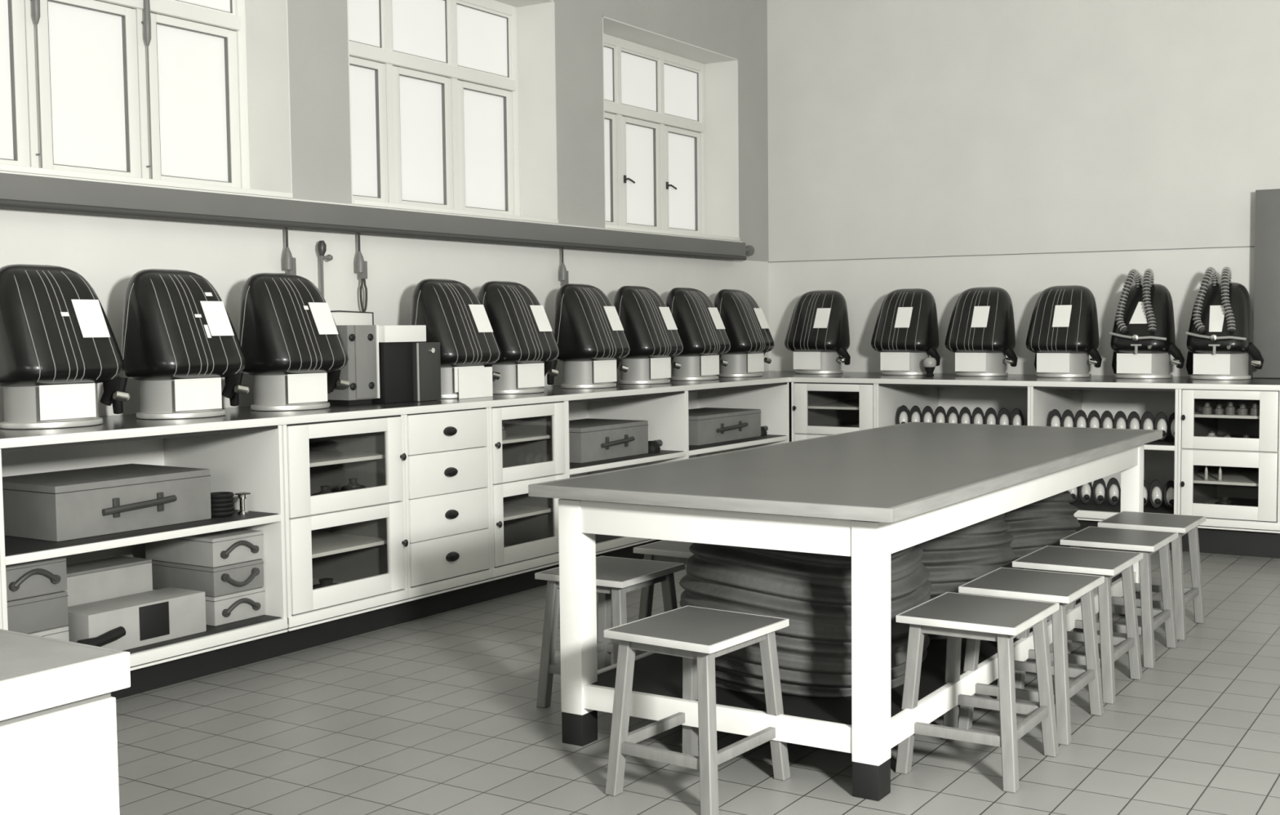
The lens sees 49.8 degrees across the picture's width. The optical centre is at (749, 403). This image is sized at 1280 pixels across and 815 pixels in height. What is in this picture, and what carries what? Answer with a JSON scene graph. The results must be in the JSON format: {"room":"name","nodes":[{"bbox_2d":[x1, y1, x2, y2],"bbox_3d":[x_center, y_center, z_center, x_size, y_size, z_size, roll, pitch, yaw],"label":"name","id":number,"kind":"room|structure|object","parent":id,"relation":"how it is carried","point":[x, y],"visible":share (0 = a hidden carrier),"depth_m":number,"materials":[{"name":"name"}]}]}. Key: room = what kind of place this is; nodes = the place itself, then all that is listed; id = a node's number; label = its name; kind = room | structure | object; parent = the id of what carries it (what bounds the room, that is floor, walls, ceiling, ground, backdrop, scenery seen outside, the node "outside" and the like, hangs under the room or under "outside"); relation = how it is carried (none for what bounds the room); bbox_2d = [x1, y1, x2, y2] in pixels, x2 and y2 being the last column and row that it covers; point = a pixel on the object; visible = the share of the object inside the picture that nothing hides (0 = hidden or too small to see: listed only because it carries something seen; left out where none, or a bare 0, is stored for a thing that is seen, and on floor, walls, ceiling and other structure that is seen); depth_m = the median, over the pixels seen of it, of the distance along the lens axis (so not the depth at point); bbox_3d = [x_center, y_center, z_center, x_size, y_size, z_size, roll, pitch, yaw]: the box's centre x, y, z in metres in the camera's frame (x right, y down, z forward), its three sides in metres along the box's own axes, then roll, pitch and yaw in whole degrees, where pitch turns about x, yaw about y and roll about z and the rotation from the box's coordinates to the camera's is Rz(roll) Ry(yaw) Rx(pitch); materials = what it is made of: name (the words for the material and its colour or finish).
{"room":"science classroom","nodes":[
{"label":"science classroom","id":0,"kind":"room"},
{"bbox_2d":[0,0,768,422],"bbox_3d":[-3.193,-1.105,4.714,0.401,4.300,12.600,2,4,30],"label":"wall","id":1,"kind":"structure","parent":0,"point":[298,51],"depth_m":7.39,"materials":[{"name":"paint"}]},
{"bbox_2d":[317,240,333,297],"bbox_3d":[-1.978,-0.582,6.367,0.070,0.346,0.075,2,4,30],"label":"tap","id":2,"kind":"object","parent":1,"relation":"attached to","point":[322,246],"visible":0.87,"depth_m":6.33,"materials":[{"name":"grey paint"}]},
{"bbox_2d":[0,0,754,260],"bbox_3d":[-1.873,-1.530,6.834,0.460,1.404,6.830,2,4,30],"label":"window","id":3,"kind":"structure","parent":1,"relation":"in","point":[150,92],"depth_m":5.85,"materials":[{"name":"ceramic"}]},
{"bbox_2d":[283,227,296,275],"bbox_3d":[-2.071,-0.682,6.173,0.042,0.219,0.057,2,4,30],"label":"hanger","id":4,"kind":"object","parent":3,"relation":"hanging from","point":[289,262],"visible":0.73,"depth_m":6.16,"materials":[{"name":"paint"}]},
{"bbox_2d":[355,232,367,311],"bbox_3d":[-1.851,-0.625,6.555,0.042,0.380,0.062,2,4,30],"label":"hanger","id":5,"kind":"object","parent":3,"relation":"hanging from","point":[361,265],"visible":1,"depth_m":6.55,"materials":[{"name":"paint"}]},
{"bbox_2d":[347,0,558,223],"bbox_3d":[-1.657,-1.629,7.289,0.372,1.263,1.570,2,4,30],"label":"window","id":6,"kind":"structure","parent":1,"relation":"in","point":[434,83],"depth_m":7.44,"materials":[{"name":"ceramic"}]},
{"bbox_2d":[603,33,739,240],"bbox_3d":[-0.627,-1.739,9.062,0.372,1.263,1.589,2,4,30],"label":"window","id":7,"kind":"structure","parent":1,"relation":"in","point":[655,100],"depth_m":9.25,"materials":[{"name":"ceramic"}]},
{"bbox_2d":[115,549,1279,814],"bbox_3d":[0.628,1.194,2.638,9.200,0.100,13.000,2,4,30],"label":"floor","id":8,"kind":"structure","parent":0,"point":[438,713],"depth_m":4.26,"materials":[{"name":"grey tile"}]},
{"bbox_2d":[0,574,2,628],"bbox_3d":[-2.910,0.619,4.143,0.704,0.918,0.915,2,4,30],"label":"base cabinet","id":9,"kind":"object","parent":8,"relation":"on","point":[1,616],"visible":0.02,"depth_m":4.36,"materials":[{"name":"white wood"}]},
{"bbox_2d":[0,370,1279,448],"bbox_3d":[-0.032,0.011,6.074,3.756,0.030,7.199,2,4,30],"label":"countertop","id":10,"kind":"structure","parent":9,"relation":"on","point":[116,426],"depth_m":6.61,"materials":[{"name":"white ceramic"}]},
{"bbox_2d":[0,264,129,429],"bbox_3d":[-2.471,-0.208,4.892,0.330,0.576,0.472,2,4,30],"label":"pack","id":11,"kind":"object","parent":10,"relation":"on","point":[58,341],"visible":1,"depth_m":4.78,"materials":[{"name":"black metal"}]},
{"bbox_2d":[112,268,248,418],"bbox_3d":[-2.200,-0.237,5.358,0.330,0.576,0.472,2,4,30],"label":"pack","id":12,"kind":"object","parent":10,"relation":"on","point":[180,338],"visible":0.98,"depth_m":5.23,"materials":[{"name":"black rubber"}]},
{"bbox_2d":[229,272,350,410],"bbox_3d":[-1.929,-0.266,5.824,0.330,0.576,0.472,2,4,30],"label":"pack","id":13,"kind":"object","parent":10,"relation":"on","point":[295,352],"visible":0.98,"depth_m":5.70,"materials":[{"name":"black rubber"}]},
{"bbox_2d":[326,324,379,405],"bbox_3d":[-1.851,-0.175,6.165,0.353,0.353,0.175,2,4,30],"label":"box","id":14,"kind":"object","parent":10,"relation":"on","point":[361,342],"visible":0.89,"depth_m":6.07,"materials":[{"name":"grey wood"}]},
{"bbox_2d":[330,310,373,324],"bbox_3d":[-1.935,-0.225,6.432,0.056,0.422,0.434,2,4,30],"label":"tray","id":15,"kind":"object","parent":14,"relation":"on","point":[340,317],"visible":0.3,"depth_m":6.48,"materials":[{"name":"ceramic"}]},
{"bbox_2d":[372,324,426,403],"bbox_3d":[-1.718,-0.185,6.345,0.360,0.351,0.263,2,4,30],"label":"open box","id":16,"kind":"object","parent":10,"relation":"on","point":[395,341],"visible":0.5,"depth_m":6.22,"materials":[{"name":"black paint"}]},
{"bbox_2d":[412,342,441,401],"bbox_3d":[-1.628,-0.152,6.452,0.352,0.271,0.156,2,4,30],"label":"case","id":17,"kind":"object","parent":10,"relation":"on","point":[426,357],"visible":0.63,"depth_m":6.35,"materials":[{"name":"paint"}]},
{"bbox_2d":[409,278,501,398],"bbox_3d":[-1.427,-0.320,6.688,0.330,0.576,0.472,2,4,30],"label":"pack","id":18,"kind":"object","parent":10,"relation":"on","point":[454,317],"visible":0.75,"depth_m":6.55,"materials":[{"name":"black rubber"}]},
{"bbox_2d":[457,366,493,398],"bbox_3d":[-1.322,-0.102,6.631,0.003,0.146,0.240,2,4,30],"label":"card","id":19,"kind":"object","parent":10,"relation":"on","point":[473,382],"visible":1,"depth_m":6.63,"materials":[{"name":"white paper"}]},
{"bbox_2d":[476,280,559,394],"bbox_3d":[-1.194,-0.345,7.089,0.330,0.576,0.472,2,4,30],"label":"pack","id":20,"kind":"object","parent":10,"relation":"on","point":[521,326],"visible":0.91,"depth_m":6.96,"materials":[{"name":"black rubber"}]},
{"bbox_2d":[546,283,630,388],"bbox_3d":[-0.873,-0.379,7.642,0.330,0.576,0.472,2,4,30],"label":"pack","id":21,"kind":"object","parent":10,"relation":"on","point":[592,341],"visible":0.98,"depth_m":7.51,"materials":[{"name":"black rubber"}]},
{"bbox_2d":[613,285,683,384],"bbox_3d":[-0.597,-0.409,8.116,0.330,0.576,0.472,2,4,30],"label":"pack","id":22,"kind":"object","parent":10,"relation":"on","point":[649,326],"visible":0.91,"depth_m":7.98,"materials":[{"name":"black rubber"}]},
{"bbox_2d":[665,287,730,380],"bbox_3d":[-0.321,-0.438,8.591,0.330,0.576,0.472,2,4,30],"label":"pack","id":23,"kind":"object","parent":10,"relation":"on","point":[700,327],"visible":0.91,"depth_m":8.46,"materials":[{"name":"black rubber"}]},
{"bbox_2d":[713,288,774,377],"bbox_3d":[-0.035,-0.469,9.083,0.330,0.576,0.472,2,4,30],"label":"pack","id":24,"kind":"object","parent":10,"relation":"on","point":[746,326],"visible":0.85,"depth_m":8.95,"materials":[{"name":"black rubber"}]},
{"bbox_2d":[784,289,850,373],"bbox_3d":[0.484,-0.496,9.499,0.472,0.576,0.330,2,4,30],"label":"pack","id":25,"kind":"object","parent":10,"relation":"on","point":[818,333],"visible":1,"depth_m":9.41,"materials":[{"name":"black rubber"}]},
{"bbox_2d":[871,288,940,375],"bbox_3d":[1.055,-0.481,9.168,0.472,0.576,0.330,2,4,30],"label":"pack","id":26,"kind":"object","parent":10,"relation":"on","point":[905,332],"visible":0.94,"depth_m":9.08,"materials":[{"name":"black rubber"}]},
{"bbox_2d":[923,356,936,376],"bbox_3d":[1.176,-0.241,8.924,0.086,0.123,0.086,2,4,30],"label":"pot","id":27,"kind":"object","parent":10,"relation":"on","point":[929,362],"visible":1,"depth_m":8.90,"materials":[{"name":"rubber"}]},
{"bbox_2d":[945,286,1017,376],"bbox_3d":[1.513,-0.469,8.903,0.472,0.576,0.330,2,4,30],"label":"pack","id":28,"kind":"object","parent":10,"relation":"on","point":[980,333],"visible":1,"depth_m":8.81,"materials":[{"name":"black rubber"}]},
{"bbox_2d":[1025,284,1102,377],"bbox_3d":[1.985,-0.456,8.630,0.472,0.576,0.330,2,4,30],"label":"pack","id":29,"kind":"object","parent":10,"relation":"on","point":[1063,331],"visible":1,"depth_m":8.54,"materials":[{"name":"black rubber"}]},
{"bbox_2d":[1109,268,1184,378],"bbox_3d":[2.418,-0.489,8.369,0.466,0.667,0.362,1,4,27],"label":"pack","id":30,"kind":"object","parent":10,"relation":"on","point":[1143,341],"visible":1,"depth_m":8.30,"materials":[{"name":"grey metal"}]},
{"bbox_2d":[1185,266,1263,379],"bbox_3d":[2.811,-0.478,8.141,0.466,0.667,0.362,1,4,27],"label":"pack","id":31,"kind":"object","parent":10,"relation":"on","point":[1220,343],"visible":1,"depth_m":8.07,"materials":[{"name":"grey metal"}]},
{"bbox_2d":[1253,188,1279,377],"bbox_3d":[3.198,-0.716,8.216,0.310,1.127,0.178,2,4,30],"label":"upper cabinet","id":32,"kind":"object","parent":10,"relation":"on","point":[1266,330],"visible":1,"depth_m":8.20,"materials":[{"name":"grey paint"}]},
{"bbox_2d":[0,628,130,814],"bbox_3d":[-1.746,0.824,1.946,0.800,0.750,1.400,2,4,30],"label":"desk","id":33,"kind":"object","parent":8,"relation":"on","point":[59,743],"visible":1,"depth_m":2.25,"materials":[{"name":"white wood"}]},
{"bbox_2d":[0,424,288,698],"bbox_3d":[-2.393,0.564,5.032,0.704,0.918,1.143,2,4,30],"label":"base cabinet","id":34,"kind":"object","parent":8,"relation":"on","point":[242,460],"depth_m":5.28,"materials":[{"name":"white wood"}]},
{"bbox_2d":[28,625,69,640],"bbox_3d":[-2.568,0.818,4.685,0.442,0.118,0.242,2,4,30],"label":"case","id":35,"kind":"object","parent":34,"relation":"on","point":[61,633],"visible":0.24,"depth_m":4.64,"materials":[{"name":"cardboard"}]},
{"bbox_2d":[7,591,68,633],"bbox_3d":[-2.569,0.698,4.678,0.442,0.118,0.242,2,4,30],"label":"case","id":36,"kind":"object","parent":35,"relation":"on","point":[28,615],"visible":0.69,"depth_m":4.58,"materials":[{"name":"grey cardboard"}]},
{"bbox_2d":[5,555,66,600],"bbox_3d":[-2.560,0.579,4.665,0.466,0.118,0.242,2,4,30],"label":"case","id":37,"kind":"object","parent":36,"relation":"on","point":[46,575],"visible":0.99,"depth_m":4.57,"materials":[{"name":"leather"}]},
{"bbox_2d":[2,463,211,541],"bbox_3d":[-2.377,0.353,5.023,0.493,0.190,0.627,2,4,30],"label":"case","id":38,"kind":"object","parent":34,"relation":"on","point":[61,505],"visible":1,"depth_m":4.84,"materials":[{"name":"leather"}]},
{"bbox_2d":[63,555,152,606],"bbox_3d":[-2.432,0.725,5.017,0.180,0.262,0.440,2,4,30],"label":"box","id":39,"kind":"object","parent":34,"relation":"on","point":[93,580],"visible":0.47,"depth_m":5.02,"materials":[{"name":"grey cardboard"}]},
{"bbox_2d":[66,586,206,650],"bbox_3d":[-2.221,0.786,4.920,0.244,0.150,0.522,2,4,30],"label":"box","id":40,"kind":"object","parent":34,"relation":"in","point":[125,622],"visible":0.81,"depth_m":4.88,"materials":[{"name":"grey paint"}]},
{"bbox_2d":[4,513,280,564],"bbox_3d":[-2.392,0.465,5.021,0.687,0.027,1.103,2,4,30],"label":"shelf","id":41,"kind":"object","parent":34,"relation":"attached to","point":[17,549],"depth_m":4.77,"materials":[{"name":"white wood"}]},
{"bbox_2d":[152,586,265,626],"bbox_3d":[-2.143,0.778,5.394,0.466,0.110,0.237,2,4,30],"label":"case","id":42,"kind":"object","parent":34,"relation":"on","point":[248,603],"visible":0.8,"depth_m":5.26,"materials":[{"name":"leather"}]},
{"bbox_2d":[151,558,263,596],"bbox_3d":[-2.135,0.666,5.383,0.446,0.110,0.237,2,4,30],"label":"case","id":43,"kind":"object","parent":42,"relation":"on","point":[247,575],"visible":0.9,"depth_m":5.27,"materials":[{"name":"leather"}]},
{"bbox_2d":[145,528,263,567],"bbox_3d":[-2.127,0.554,5.371,0.426,0.110,0.237,2,4,30],"label":"case","id":44,"kind":"object","parent":43,"relation":"on","point":[235,545],"visible":0.93,"depth_m":5.26,"materials":[{"name":"leather"}]},
{"bbox_2d":[276,414,408,656],"bbox_3d":[-1.931,0.516,5.801,0.731,0.918,0.654,2,4,30],"label":"base cabinet","id":45,"kind":"object","parent":8,"relation":"on","point":[355,538],"depth_m":5.75,"materials":[{"name":"white wood"}]},
{"bbox_2d":[288,491,399,519],"bbox_3d":[-1.947,0.426,5.805,0.669,0.018,0.620,2,4,30],"label":"shelf","id":46,"kind":"object","parent":45,"relation":"attached to","point":[391,502],"depth_m":5.63,"materials":[{"name":"white wood"}]},
{"bbox_2d":[309,448,385,466],"bbox_3d":[-1.966,0.233,5.804,0.626,0.016,0.618,2,4,30],"label":"shelf","id":47,"kind":"object","parent":45,"relation":"attached to","point":[317,457],"depth_m":5.85,"materials":[{"name":"white wood"}]},
{"bbox_2d":[311,530,386,558],"bbox_3d":[-1.964,0.603,5.825,0.626,0.016,0.618,2,4,30],"label":"shelf","id":48,"kind":"object","parent":45,"relation":"attached to","point":[324,543],"depth_m":5.89,"materials":[{"name":"white wood"}]},
{"bbox_2d":[396,407,492,624],"bbox_3d":[-1.633,0.483,6.322,0.723,0.918,0.548,2,4,30],"label":"base cabinet","id":49,"kind":"object","parent":8,"relation":"on","point":[447,452],"visible":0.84,"depth_m":6.13,"materials":[{"name":"white wood"}]},
{"bbox_2d":[480,400,567,601],"bbox_3d":[-1.346,0.453,6.807,0.731,0.918,0.582,2,4,30],"label":"base cabinet","id":50,"kind":"object","parent":8,"relation":"on","point":[525,540],"visible":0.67,"depth_m":6.74,"materials":[{"name":"white wood"}]},
{"bbox_2d":[502,431,551,444],"bbox_3d":[-1.381,0.171,6.810,0.626,0.016,0.546,2,4,30],"label":"shelf","id":51,"kind":"object","parent":50,"relation":"attached to","point":[511,437],"depth_m":6.83,"materials":[{"name":"white wood"}]},
{"bbox_2d":[493,473,561,484],"bbox_3d":[-1.362,0.356,6.811,0.669,0.018,0.548,2,4,30],"label":"shelf","id":52,"kind":"object","parent":50,"relation":"attached to","point":[516,478],"depth_m":6.59,"materials":[{"name":"white wood"}]},
{"bbox_2d":[502,503,553,520],"bbox_3d":[-1.379,0.540,6.832,0.626,0.016,0.546,2,4,30],"label":"shelf","id":53,"kind":"object","parent":50,"relation":"attached to","point":[511,511],"depth_m":6.86,"materials":[{"name":"white wood"}]},
{"bbox_2d":[534,555,684,717],"bbox_3d":[-0.474,0.798,4.747,0.362,0.460,0.398,1,4,29],"label":"stool","id":54,"kind":"object","parent":8,"relation":"on","point":[615,576],"visible":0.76,"depth_m":4.67,"materials":[{"name":"grey wood"}]},
{"bbox_2d":[557,391,687,566],"bbox_3d":[-0.933,0.407,7.545,0.704,0.918,1.112,2,4,30],"label":"base cabinet","id":55,"kind":"object","parent":8,"relation":"on","point":[665,413],"visible":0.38,"depth_m":7.86,"materials":[{"name":"white wood"}]},
{"bbox_2d":[568,417,648,462],"bbox_3d":[-0.889,0.199,7.534,0.453,0.185,0.622,2,4,30],"label":"case","id":56,"kind":"object","parent":55,"relation":"on","point":[590,439],"visible":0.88,"depth_m":7.39,"materials":[{"name":"leather"}]},
{"bbox_2d":[569,451,685,474],"bbox_3d":[-0.930,0.308,7.537,0.687,0.027,1.078,2,4,30],"label":"shelf","id":57,"kind":"object","parent":55,"relation":"attached to","point":[575,468],"depth_m":7.36,"materials":[{"name":"white wood"}]},
{"bbox_2d":[633,539,693,619],"bbox_3d":[-0.183,0.766,5.259,0.362,0.460,0.398,2,4,30],"label":"stool","id":58,"kind":"object","parent":8,"relation":"on","point":[664,550],"visible":0.12,"depth_m":5.17,"materials":[{"name":"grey wood"}]},
{"bbox_2d":[604,604,790,814],"bbox_3d":[-0.142,0.848,3.853,0.362,0.460,0.398,2,4,34],"label":"stool","id":59,"kind":"object","parent":8,"relation":"on","point":[699,635],"visible":0.95,"depth_m":3.78,"materials":[{"name":"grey wood"}]},
{"bbox_2d":[685,382,789,458],"bbox_3d":[-0.346,0.344,8.555,0.704,0.918,1.226,2,4,30],"label":"base cabinet","id":60,"kind":"object","parent":8,"relation":"on","point":[772,399],"visible":0.26,"depth_m":8.94,"materials":[{"name":"white wood"}]},
{"bbox_2d":[688,407,761,445],"bbox_3d":[-0.282,0.139,8.590,0.453,0.175,0.762,2,4,30],"label":"case","id":61,"kind":"object","parent":60,"relation":"on","point":[707,425],"visible":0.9,"depth_m":8.45,"materials":[{"name":"leather"}]},
{"bbox_2d":[688,435,787,455],"bbox_3d":[-0.343,0.245,8.547,0.687,0.027,1.192,2,4,30],"label":"shelf","id":62,"kind":"object","parent":60,"relation":"attached to","point":[766,439],"depth_m":8.39,"materials":[{"name":"white wood"}]},
{"bbox_2d":[791,382,875,441],"bbox_3d":[0.778,0.301,9.171,0.602,0.918,1.031,2,4,30],"label":"base cabinet","id":63,"kind":"object","parent":8,"relation":"on","point":[819,409],"visible":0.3,"depth_m":8.85,"materials":[{"name":"white wood"}]},
{"bbox_2d":[795,422,859,435],"bbox_3d":[0.786,0.174,9.179,0.568,0.018,0.969,2,4,30],"label":"shelf","id":64,"kind":"object","parent":63,"relation":"attached to","point":[798,430],"depth_m":8.84,"materials":[{"name":"white wood"}]},
{"bbox_2d":[808,398,859,409],"bbox_3d":[0.796,0.004,9.187,0.566,0.016,0.926,2,4,30],"label":"shelf","id":65,"kind":"object","parent":63,"relation":"attached to","point":[815,403],"depth_m":9.09,"materials":[{"name":"white wood"}]},
{"bbox_2d":[528,422,1162,800],"bbox_3d":[0.590,0.589,5.197,1.216,0.812,2.948,2,4,30],"label":"work table","id":66,"kind":"object","parent":8,"relation":"on","point":[868,495],"visible":0.76,"depth_m":4.19,"materials":[{"name":"paint"}]},
{"bbox_2d":[679,542,931,697],"bbox_3d":[0.181,0.627,4.437,0.825,0.455,0.826,-1,3,-11],"label":"stack","id":67,"kind":"object","parent":66,"relation":"on","point":[811,590],"visible":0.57,"depth_m":4.09,"materials":[{"name":"grey fabric"}]},
{"bbox_2d":[590,572,1121,724],"bbox_3d":[0.591,0.821,5.210,1.016,0.026,2.756,2,4,30],"label":"shelf","id":68,"kind":"object","parent":66,"relation":"attached to","point":[655,673],"depth_m":4.22,"materials":[{"name":"black paint"}]},
{"bbox_2d":[917,513,1017,639],"bbox_3d":[0.599,0.583,5.153,0.805,0.455,0.803,-2,4,-29],"label":"stack","id":69,"kind":"object","parent":66,"relation":"on","point":[955,558],"visible":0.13,"depth_m":4.81,"materials":[{"name":"grey fabric"}]},
{"bbox_2d":[1002,490,1080,568],"bbox_3d":[1.010,0.546,5.862,0.805,0.440,0.801,-3,4,-42],"label":"stack","id":70,"kind":"object","parent":66,"relation":"on","point":[1037,525],"visible":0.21,"depth_m":5.52,"materials":[{"name":"grey fabric"}]},
{"bbox_2d":[875,383,1030,427],"bbox_3d":[1.477,0.319,8.782,0.998,0.918,1.004,2,4,30],"label":"base cabinet","id":71,"kind":"object","parent":8,"relation":"on","point":[889,397],"visible":0.09,"depth_m":9.15,"materials":[{"name":"white wood"}]},
{"bbox_2d":[983,407,997,424],"bbox_3d":[1.487,0.107,8.445,0.083,0.165,0.123,2,4,30],"label":"face mask","id":72,"kind":"object","parent":71,"relation":"on","point":[990,415],"visible":0.59,"depth_m":8.43,"materials":[{"name":"black rubber"}]},
{"bbox_2d":[1009,408,1023,425],"bbox_3d":[1.632,0.111,8.361,0.083,0.165,0.123,2,4,30],"label":"face mask","id":73,"kind":"object","parent":71,"relation":"on","point":[1016,418],"visible":0.59,"depth_m":8.35,"materials":[{"name":"black rubber"}]},
{"bbox_2d":[895,591,1058,792],"bbox_3d":[0.676,0.832,4.035,0.362,0.460,0.398,2,4,30],"label":"stool","id":74,"kind":"object","parent":8,"relation":"on","point":[956,615],"visible":0.89,"depth_m":3.95,"materials":[{"name":"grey wood"}]},
{"bbox_2d":[957,567,1104,745],"bbox_3d":[0.921,0.805,4.458,0.362,0.460,0.398,2,4,30],"label":"stool","id":75,"kind":"object","parent":8,"relation":"on","point":[1064,588],"visible":0.74,"depth_m":4.37,"materials":[{"name":"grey wood"}]},
{"bbox_2d":[1012,545,1142,703],"bbox_3d":[1.178,0.777,4.909,0.362,0.460,0.398,2,4,30],"label":"stool","id":76,"kind":"object","parent":8,"relation":"on","point":[1108,564],"visible":0.68,"depth_m":4.82,"materials":[{"name":"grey wood"}]},
{"bbox_2d":[1030,386,1178,550],"bbox_3d":[2.278,0.341,8.318,0.853,0.918,1.004,2,4,30],"label":"base cabinet","id":77,"kind":"object","parent":8,"relation":"on","point":[1160,457],"visible":0.16,"depth_m":8.65,"materials":[{"name":"white wood"}]},
{"bbox_2d":[1048,408,1061,426],"bbox_3d":[1.838,0.116,8.242,0.083,0.165,0.123,2,4,30],"label":"face mask","id":78,"kind":"object","parent":77,"relation":"on","point":[1055,416],"visible":0.52,"depth_m":8.23,"materials":[{"name":"black rubber"}]},
{"bbox_2d":[1061,408,1074,426],"bbox_3d":[1.906,0.118,8.202,0.083,0.165,0.123,2,4,30],"label":"face mask","id":79,"kind":"object","parent":77,"relation":"on","point":[1068,418],"visible":0.61,"depth_m":8.19,"materials":[{"name":"black rubber"}]},
{"bbox_2d":[1073,409,1087,427],"bbox_3d":[1.974,0.120,8.163,0.083,0.165,0.123,2,4,30],"label":"face mask","id":80,"kind":"object","parent":77,"relation":"on","point":[1080,418],"visible":0.56,"depth_m":8.15,"materials":[{"name":"black rubber"}]},
{"bbox_2d":[1078,481,1092,503],"bbox_3d":[2.003,0.515,8.170,0.083,0.165,0.123,2,4,30],"label":"face mask","id":81,"kind":"object","parent":77,"relation":"in","point":[1085,491],"visible":0.76,"depth_m":8.14,"materials":[{"name":"white plastic"}]},
{"bbox_2d":[1086,409,1100,427],"bbox_3d":[2.042,0.122,8.123,0.083,0.165,0.123,2,4,30],"label":"face mask","id":82,"kind":"object","parent":77,"relation":"on","point":[1093,419],"visible":0.6,"depth_m":8.11,"materials":[{"name":"black rubber"}]},
{"bbox_2d":[1092,477,1106,504],"bbox_3d":[2.075,0.517,8.129,0.083,0.165,0.123,2,4,30],"label":"face mask","id":83,"kind":"object","parent":77,"relation":"in","point":[1099,487],"visible":0.98,"depth_m":8.11,"materials":[{"name":"white plastic"}]},
{"bbox_2d":[1099,410,1113,428],"bbox_3d":[2.110,0.124,8.084,0.083,0.165,0.123,2,4,30],"label":"face mask","id":84,"kind":"object","parent":77,"relation":"on","point":[1107,418],"visible":0.57,"depth_m":8.07,"materials":[{"name":"black rubber"}]},
{"bbox_2d":[1106,477,1119,505],"bbox_3d":[2.147,0.519,8.087,0.083,0.165,0.123,2,4,30],"label":"face mask","id":85,"kind":"object","parent":77,"relation":"in","point":[1113,488],"visible":1,"depth_m":8.07,"materials":[{"name":"white plastic"}]},
{"bbox_2d":[1113,410,1127,428],"bbox_3d":[2.178,0.126,8.045,0.083,0.165,0.123,2,4,30],"label":"face mask","id":86,"kind":"object","parent":77,"relation":"on","point":[1120,420],"visible":0.54,"depth_m":8.03,"materials":[{"name":"black rubber"}]},
{"bbox_2d":[1126,411,1140,429],"bbox_3d":[2.246,0.128,8.005,0.083,0.165,0.123,2,4,30],"label":"face mask","id":87,"kind":"object","parent":77,"relation":"on","point":[1133,421],"visible":0.53,"depth_m":7.99,"materials":[{"name":"black rubber"}]},
{"bbox_2d":[1140,411,1154,429],"bbox_3d":[2.313,0.129,7.966,0.083,0.165,0.123,2,4,30],"label":"face mask","id":88,"kind":"object","parent":77,"relation":"on","point":[1147,421],"visible":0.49,"depth_m":7.95,"materials":[{"name":"black rubber"}]},
{"bbox_2d":[1148,479,1163,508],"bbox_3d":[2.362,0.525,7.962,0.083,0.165,0.123,2,4,30],"label":"face mask","id":89,"kind":"object","parent":77,"relation":"in","point":[1156,490],"visible":1,"depth_m":7.94,"materials":[{"name":"white plastic"}]},
{"bbox_2d":[1143,444,1174,450],"bbox_3d":[2.275,0.214,8.307,0.819,0.027,0.987,2,4,30],"label":"shelf","id":90,"kind":"object","parent":77,"relation":"attached to","point":[1149,446],"depth_m":7.72,"materials":[{"name":"white wood"}]},
{"bbox_2d":[1154,411,1168,440],"bbox_3d":[2.381,0.131,7.927,0.083,0.165,0.123,2,4,30],"label":"face mask","id":91,"kind":"object","parent":77,"relation":"on","point":[1161,421],"visible":0.8,"depth_m":7.91,"materials":[{"name":"black rubber"}]},
{"bbox_2d":[1163,480,1173,509],"bbox_3d":[2.434,0.527,7.921,0.083,0.165,0.123,2,4,30],"label":"face mask","id":92,"kind":"object","parent":77,"relation":"in","point":[1168,491],"visible":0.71,"depth_m":7.90,"materials":[{"name":"white plastic"}]},
{"bbox_2d":[1060,525,1177,668],"bbox_3d":[1.454,0.748,5.384,0.362,0.460,0.398,2,4,30],"label":"stool","id":93,"kind":"object","parent":8,"relation":"on","point":[1148,542],"visible":0.75,"depth_m":5.29,"materials":[{"name":"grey wood"}]},
{"bbox_2d":[1097,511,1205,639],"bbox_3d":[1.712,0.720,5.829,0.362,0.460,0.398,2,4,30],"label":"stool","id":94,"kind":"object","parent":8,"relation":"on","point":[1183,524],"visible":0.71,"depth_m":5.74,"materials":[{"name":"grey wood"}]},
{"bbox_2d":[1177,388,1279,558],"bbox_3d":[2.877,0.358,7.955,0.549,0.918,1.031,2,4,30],"label":"base cabinet","id":95,"kind":"object","parent":8,"relation":"on","point":[1251,465],"depth_m":7.60,"materials":[{"name":"white wood"}]},
{"bbox_2d":[1181,434,1278,453],"bbox_3d":[2.885,0.231,7.963,0.515,0.018,0.969,2,4,30],"label":"shelf","id":96,"kind":"object","parent":95,"relation":"attached to","point":[1187,447],"depth_m":7.55,"materials":[{"name":"white wood"}]},
{"bbox_2d":[1193,466,1278,486],"bbox_3d":[2.897,0.418,7.992,0.513,0.016,0.926,2,4,30],"label":"shelf","id":97,"kind":"object","parent":95,"relation":"attached to","point":[1242,476],"depth_m":7.90,"materials":[{"name":"white wood"}]},
{"bbox_2d":[1194,404,1279,419],"bbox_3d":[2.894,0.049,7.970,0.513,0.016,0.926,2,4,30],"label":"shelf","id":98,"kind":"object","parent":95,"relation":"attached to","point":[1198,408],"depth_m":7.71,"materials":[{"name":"white wood"}]},
{"bbox_2d":[767,0,1279,441],"bbox_3d":[3.824,-1.346,8.035,9.200,4.300,0.200,2,4,30],"label":"wall","id":99,"kind":"structure","parent":0,"point":[897,128],"depth_m":9.11,"materials":[{"name":"paint"}]},
{"bbox_2d":[771,245,1254,262],"bbox_3d":[3.862,-0.937,7.920,8.600,0.005,0.004,2,4,30],"label":"trim","id":100,"kind":"structure","parent":99,"relation":"attached to","point":[1251,246],"depth_m":9.10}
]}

